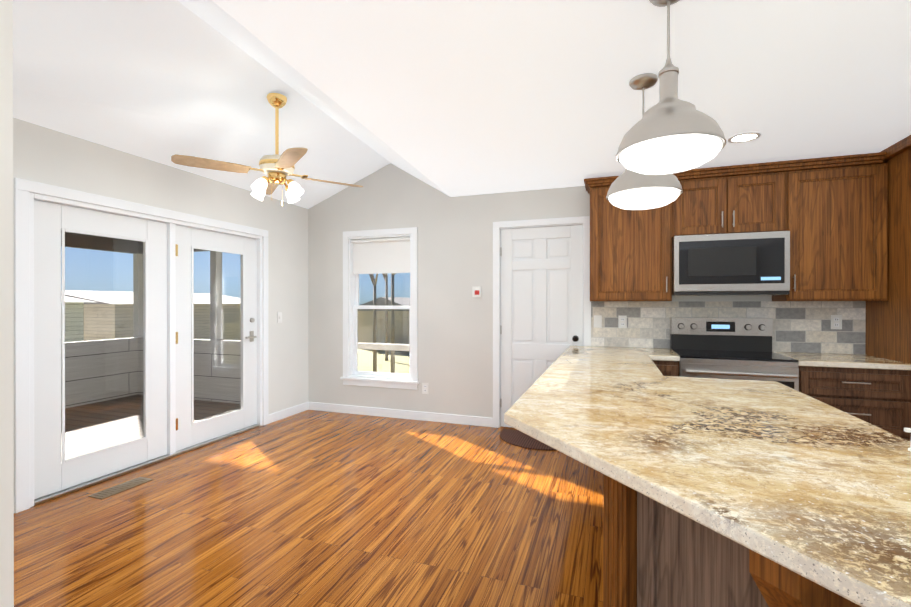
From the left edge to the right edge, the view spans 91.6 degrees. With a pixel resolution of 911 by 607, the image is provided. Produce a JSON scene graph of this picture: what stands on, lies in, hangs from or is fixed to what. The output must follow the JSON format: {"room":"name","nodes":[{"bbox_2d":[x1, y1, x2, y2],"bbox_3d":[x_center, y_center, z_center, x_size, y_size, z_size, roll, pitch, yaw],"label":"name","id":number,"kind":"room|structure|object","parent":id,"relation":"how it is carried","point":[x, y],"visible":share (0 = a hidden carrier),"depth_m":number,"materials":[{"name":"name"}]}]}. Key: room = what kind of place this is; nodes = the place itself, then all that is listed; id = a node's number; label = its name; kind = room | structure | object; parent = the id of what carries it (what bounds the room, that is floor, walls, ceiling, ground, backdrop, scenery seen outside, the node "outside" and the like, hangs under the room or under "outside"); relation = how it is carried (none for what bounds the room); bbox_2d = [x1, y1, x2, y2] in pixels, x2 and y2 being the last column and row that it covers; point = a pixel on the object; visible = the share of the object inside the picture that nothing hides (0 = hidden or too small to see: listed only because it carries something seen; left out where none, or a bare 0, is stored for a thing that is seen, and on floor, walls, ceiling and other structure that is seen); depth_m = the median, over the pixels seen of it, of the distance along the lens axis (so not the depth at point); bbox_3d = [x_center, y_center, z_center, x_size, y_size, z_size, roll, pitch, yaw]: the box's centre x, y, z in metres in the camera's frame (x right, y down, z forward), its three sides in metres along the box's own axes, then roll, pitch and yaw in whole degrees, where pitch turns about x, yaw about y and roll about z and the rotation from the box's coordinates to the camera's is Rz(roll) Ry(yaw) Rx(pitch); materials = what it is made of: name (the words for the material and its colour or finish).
{"room":"kitchen","nodes":[
{"label":"kitchen","id":0,"kind":"room"},
{"bbox_2d":[0,0,13,606],"bbox_3d":[-2.748,-0.248,-0.103,2.010,3.050,3.510,0,0,19],"label":"wall","id":1,"kind":"structure","parent":0,"point":[6,354],"depth_m":1.21,"materials":[{"name":"paint"}]},
{"bbox_2d":[13,117,307,512],"bbox_3d":[-2.439,0.461,3.594,0.150,3.620,3.670,0,0,19],"label":"wall","id":2,"kind":"structure","parent":0,"point":[42,154],"depth_m":4.03,"materials":[{"name":"paint"}]},
{"bbox_2d":[34,200,166,499],"bbox_3d":[-2.552,0.294,3.236,0.053,1.909,0.916,0,0,19],"label":"french door","id":3,"kind":"structure","parent":2,"relation":"in","point":[53,473],"depth_m":3.08,"materials":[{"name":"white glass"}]},
{"bbox_2d":[14,178,268,512],"bbox_3d":[-2.394,0.253,3.699,0.166,2.035,2.100,0,0,19],"label":"door frame","id":4,"kind":"structure","parent":2,"relation":"attached to","point":[24,197],"depth_m":2.98,"materials":[{"name":"white wood"}]},
{"bbox_2d":[175,225,256,450],"bbox_3d":[-2.208,0.292,4.146,0.100,1.909,0.930,0,0,19],"label":"french door","id":5,"kind":"structure","parent":2,"relation":"in","point":[189,431],"depth_m":4.05,"materials":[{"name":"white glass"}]},
{"bbox_2d":[277,312,281,322],"bbox_3d":[-1.918,0.154,4.836,0.012,0.116,0.072,0,0,19],"label":"light switch","id":6,"kind":"object","parent":2,"relation":"attached to","point":[279,317],"visible":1,"depth_m":4.83,"materials":[{"name":"white plastic"}]},
{"bbox_2d":[268,402,307,422],"bbox_3d":[-1.873,1.221,4.965,0.013,0.095,0.630,0,0,19],"label":"baseboard","id":7,"kind":"structure","parent":2,"relation":"attached to","point":[282,414],"depth_m":4.94,"materials":[{"name":"white wood"}]},
{"bbox_2d":[14,410,602,606],"bbox_3d":[0.049,1.325,0.943,6.600,0.100,7.330,0,0,19],"label":"floor","id":8,"kind":"structure","parent":0,"point":[311,508],"depth_m":2.53,"materials":[{"name":"brown wood"}]},
{"bbox_2d":[88,477,152,499],"bbox_3d":[-2.300,1.267,3.054,0.130,0.008,0.340,0,0,19],"label":"floor vent","id":9,"kind":"object","parent":8,"relation":"in","point":[113,490],"visible":1,"depth_m":3.03,"materials":[{"name":"metal"}]},
{"bbox_2d":[500,429,555,449],"bbox_3d":[0.778,1.265,4.084,0.800,0.009,0.500,0,0,19],"label":"doormat","id":10,"kind":"object","parent":8,"relation":"on","point":[517,438],"visible":0.57,"depth_m":4.07,"materials":[{"name":"brown fabric"}]},
{"bbox_2d":[603,360,861,606],"bbox_3d":[1.444,0.861,2.041,1.447,0.825,4.003,0,0,19],"label":"base cabinet","id":11,"kind":"object","parent":8,"relation":"on","point":[656,554],"visible":0.21,"depth_m":1.36,"materials":[{"name":"brown wood"}]},
{"bbox_2d":[504,345,910,606],"bbox_3d":[1.313,0.428,1.993,1.910,0.040,4.209,0,0,19],"label":"countertop","id":12,"kind":"structure","parent":11,"relation":"on","point":[807,487],"depth_m":1.19,"materials":[{"name":"stone"}]},
{"bbox_2d":[904,428,910,450],"bbox_3d":[1.274,0.379,1.228,0.042,0.062,0.034,0,0,19],"label":"soap dispenser","id":13,"kind":"object","parent":12,"relation":"on","point":[907,430],"visible":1,"depth_m":1.23,"materials":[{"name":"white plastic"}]},
{"bbox_2d":[670,317,798,390],"bbox_3d":[2.175,0.697,3.534,0.756,1.148,0.697,0,0,19],"label":"range","id":14,"kind":"object","parent":8,"relation":"on","point":[723,348],"visible":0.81,"depth_m":3.67,"materials":[{"name":"silver metal"}]},
{"bbox_2d":[798,366,910,441],"bbox_3d":[2.850,0.859,3.330,0.647,0.825,0.640,0,0,19],"label":"base cabinet","id":15,"kind":"object","parent":8,"relation":"on","point":[880,398],"visible":0.35,"depth_m":3.04,"materials":[{"name":"brown wood"}]},
{"bbox_2d":[774,352,910,369],"bbox_3d":[2.857,0.426,3.349,0.650,0.040,0.629,0,0,19],"label":"countertop","id":16,"kind":"structure","parent":15,"relation":"on","point":[863,361],"depth_m":3.15,"materials":[{"name":"stone"}]},
{"bbox_2d":[865,135,910,363],"bbox_3d":[3.398,0.076,3.030,0.659,2.392,0.867,0,0,19],"label":"pantry cabinet","id":17,"kind":"object","parent":8,"relation":"on","point":[888,329],"visible":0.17,"depth_m":3.13,"materials":[{"name":"brown wood"}]},
{"bbox_2d":[13,0,910,208],"bbox_3d":[0.095,-1.450,0.844,6.450,0.650,7.180,0,0,19],"label":"ceiling","id":18,"kind":"structure","parent":0,"point":[452,98],"depth_m":2.42,"materials":[{"name":"paint"}]},
{"bbox_2d":[171,93,362,202],"bbox_3d":[-1.312,-1.117,3.255,0.978,0.800,0.978,0,0,12],"label":"fan","id":19,"kind":"object","parent":18,"relation":"hanging from","point":[277,168],"visible":0.98,"depth_m":3.15,"materials":[{"name":"brown wood"}]},
{"bbox_2d":[606,73,682,209],"bbox_3d":[0.946,-0.804,2.231,0.356,0.646,0.356,0,0,19],"label":"pendant light","id":20,"kind":"object","parent":18,"relation":"hanging from","point":[630,190],"visible":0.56,"depth_m":2.13,"materials":[{"name":"silver metal"}]},
{"bbox_2d":[616,0,726,174],"bbox_3d":[0.763,-0.803,1.586,0.356,0.646,0.356,0,0,19],"label":"pendant light","id":21,"kind":"object","parent":18,"relation":"hanging from","point":[669,132],"visible":1,"depth_m":1.49,"materials":[{"name":"silver metal"}]},
{"bbox_2d":[728,132,760,142],"bbox_3d":[1.961,-1.125,3.009,0.190,0.006,0.190,0,0,19],"label":"recessed light","id":22,"kind":"object","parent":18,"relation":"in","point":[744,137],"visible":1,"depth_m":3.01,"materials":[{"name":"white plastic"}]},
{"bbox_2d":[308,163,836,417],"bbox_3d":[1.236,0.245,4.330,6.600,4.050,0.150,0,0,19],"label":"wall","id":23,"kind":"structure","parent":0,"point":[455,317],"depth_m":4.76,"materials":[{"name":"paint"}]},
{"bbox_2d":[340,227,418,389],"bbox_3d":[-0.838,0.054,5.035,0.980,1.770,0.190,0,0,19],"label":"window","id":24,"kind":"structure","parent":23,"relation":"in","point":[378,251],"depth_m":5.04,"materials":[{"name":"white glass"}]},
{"bbox_2d":[308,402,492,426],"bbox_3d":[-0.683,1.221,4.918,2.290,0.095,0.013,0,0,19],"label":"baseboard","id":25,"kind":"structure","parent":23,"relation":"attached to","point":[404,414],"depth_m":4.87,"materials":[{"name":"white wood"}]},
{"bbox_2d":[422,383,427,393],"bbox_3d":[-0.329,0.919,4.795,0.072,0.116,0.008,0,0,19],"label":"outlet","id":26,"kind":"object","parent":23,"relation":"attached to","point":[424,388],"visible":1,"depth_m":4.79,"materials":[{"name":"white plastic"}]},
{"bbox_2d":[472,286,480,296],"bbox_3d":[0.221,-0.121,4.593,0.090,0.110,0.024,0,0,19],"label":"thermostat","id":27,"kind":"object","parent":23,"relation":"attached to","point":[476,291],"visible":1,"depth_m":4.58,"materials":[{"name":"white plastic"}]},
{"bbox_2d":[500,225,582,427],"bbox_3d":[0.841,0.251,4.392,0.815,2.021,0.110,0,0,19],"label":"door","id":28,"kind":"structure","parent":23,"relation":"in","point":[541,328],"depth_m":4.42,"materials":[{"name":"white wood"}]},
{"bbox_2d":[493,216,590,427],"bbox_3d":[0.863,0.218,4.452,0.963,2.104,0.166,0,0,19],"label":"door frame","id":29,"kind":"structure","parent":23,"relation":"attached to","point":[584,221],"depth_m":4.51,"materials":[{"name":"white wood"}]},
{"bbox_2d":[588,180,675,300],"bbox_3d":[1.552,-0.534,3.960,0.660,1.030,0.333,0,0,19],"label":"upper cabinet","id":30,"kind":"object","parent":23,"relation":"attached to","point":[631,250],"depth_m":3.82,"materials":[{"name":"brown wood"}]},
{"bbox_2d":[591,301,865,353],"bbox_3d":[2.280,0.194,3.876,2.090,0.422,0.012,0,0,19],"label":"backsplash","id":31,"kind":"structure","parent":23,"relation":"attached to","point":[802,326],"depth_m":3.75,"materials":[{"name":"tile"}]},
{"bbox_2d":[594,315,601,327],"bbox_3d":[1.346,0.170,4.191,0.072,0.116,0.012,0,0,19],"label":"light switch","id":32,"kind":"object","parent":31,"relation":"attached to","point":[597,321],"visible":1,"depth_m":4.19,"materials":[{"name":"white plastic"}]},
{"bbox_2d":[618,316,626,327],"bbox_3d":[1.554,0.170,4.120,0.072,0.116,0.008,0,0,19],"label":"outlet","id":33,"kind":"object","parent":31,"relation":"attached to","point":[622,321],"visible":1,"depth_m":4.12,"materials":[{"name":"white plastic"}]},
{"bbox_2d":[831,315,841,328],"bbox_3d":[3.083,0.151,3.584,0.072,0.116,0.008,0,0,19],"label":"outlet","id":34,"kind":"object","parent":31,"relation":"attached to","point":[836,321],"visible":1,"depth_m":3.58,"materials":[{"name":"white plastic"}]},
{"bbox_2d":[676,164,787,235],"bbox_3d":[2.241,-0.801,3.718,0.800,0.495,0.333,0,0,19],"label":"upper cabinet","id":35,"kind":"object","parent":23,"relation":"attached to","point":[745,200],"depth_m":3.55,"materials":[{"name":"brown wood"}]},
{"bbox_2d":[672,231,789,295],"bbox_3d":[2.226,-0.310,3.676,0.792,0.482,0.424,0,0,19],"label":"microwave","id":36,"kind":"object","parent":35,"relation":"attached to","point":[754,263],"visible":0.98,"depth_m":3.48,"materials":[{"name":"silver metal"}]},
{"bbox_2d":[772,156,887,300],"bbox_3d":[2.915,-0.533,3.482,0.630,1.030,0.333,0,0,19],"label":"upper cabinet","id":37,"kind":"object","parent":23,"relation":"attached to","point":[830,214],"depth_m":3.33,"materials":[{"name":"brown wood"}]},
{"label":"outside","id":38,"kind":"structure","parent":0,"visible":0},
{"bbox_2d":[358,349,408,373],"bbox_3d":[-4.434,4.184,27.931,160.000,0.300,170.000,0,0,19],"label":"ground","id":39,"kind":"structure","parent":38,"point":[365,363],"depth_m":30.77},
{"bbox_2d":[61,295,93,342],"bbox_3d":[-25.532,1.656,13.066,10.800,4.800,20.800,0,0,19],"label":"house","id":40,"kind":"structure","parent":39,"relation":"on","point":[75,306],"depth_m":20.49,"materials":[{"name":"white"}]},
{"bbox_2d":[61,290,240,340],"bbox_3d":[-23.640,1.575,33.594,12.800,4.900,12.800,0,0,19],"label":"house","id":41,"kind":"structure","parent":39,"relation":"on","point":[128,320],"depth_m":27.34,"materials":[{"name":"beige"}]},
{"bbox_2d":[61,229,240,461],"bbox_3d":[-3.975,1.490,4.287,3.194,5.160,4.280,0,0,19],"label":"porch","id":42,"kind":"object","parent":39,"relation":"on","point":[223,352],"depth_m":5.80,"materials":[{"name":"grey wood"}]},
{"bbox_2d":[369,274,377,371],"bbox_3d":[-4.225,-1.721,26.313,7.482,11.514,6.901,0,0,19],"label":"tree","id":43,"kind":"object","parent":39,"relation":"on","point":[374,322],"depth_m":25.83,"materials":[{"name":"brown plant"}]},
{"bbox_2d":[358,342,408,350],"bbox_3d":[-0.256,2.318,5.520,3.700,3.500,1.095,0,0,19],"label":"deck","id":44,"kind":"object","parent":39,"relation":"on","point":[397,347],"depth_m":6.15,"materials":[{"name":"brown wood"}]},
{"bbox_2d":[358,297,409,343],"bbox_3d":[-4.926,1.710,43.464,7.200,4.600,9.800,0,0,19],"label":"house","id":45,"kind":"structure","parent":39,"relation":"on","point":[399,331],"depth_m":39.21,"materials":[{"name":"beige"}]},
{"bbox_2d":[382,273,387,360],"bbox_3d":[-6.196,-2.378,31.638,5.755,12.813,5.628,0,0,19],"label":"tree","id":46,"kind":"object","parent":39,"relation":"on","point":[385,276],"depth_m":31.19,"materials":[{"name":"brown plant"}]},
{"bbox_2d":[391,273,395,372],"bbox_3d":[-2.985,-2.388,22.428,7.391,12.861,6.015,0,0,19],"label":"tree","id":47,"kind":"object","parent":39,"relation":"on","point":[392,331],"depth_m":23.21,"materials":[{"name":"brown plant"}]}
]}

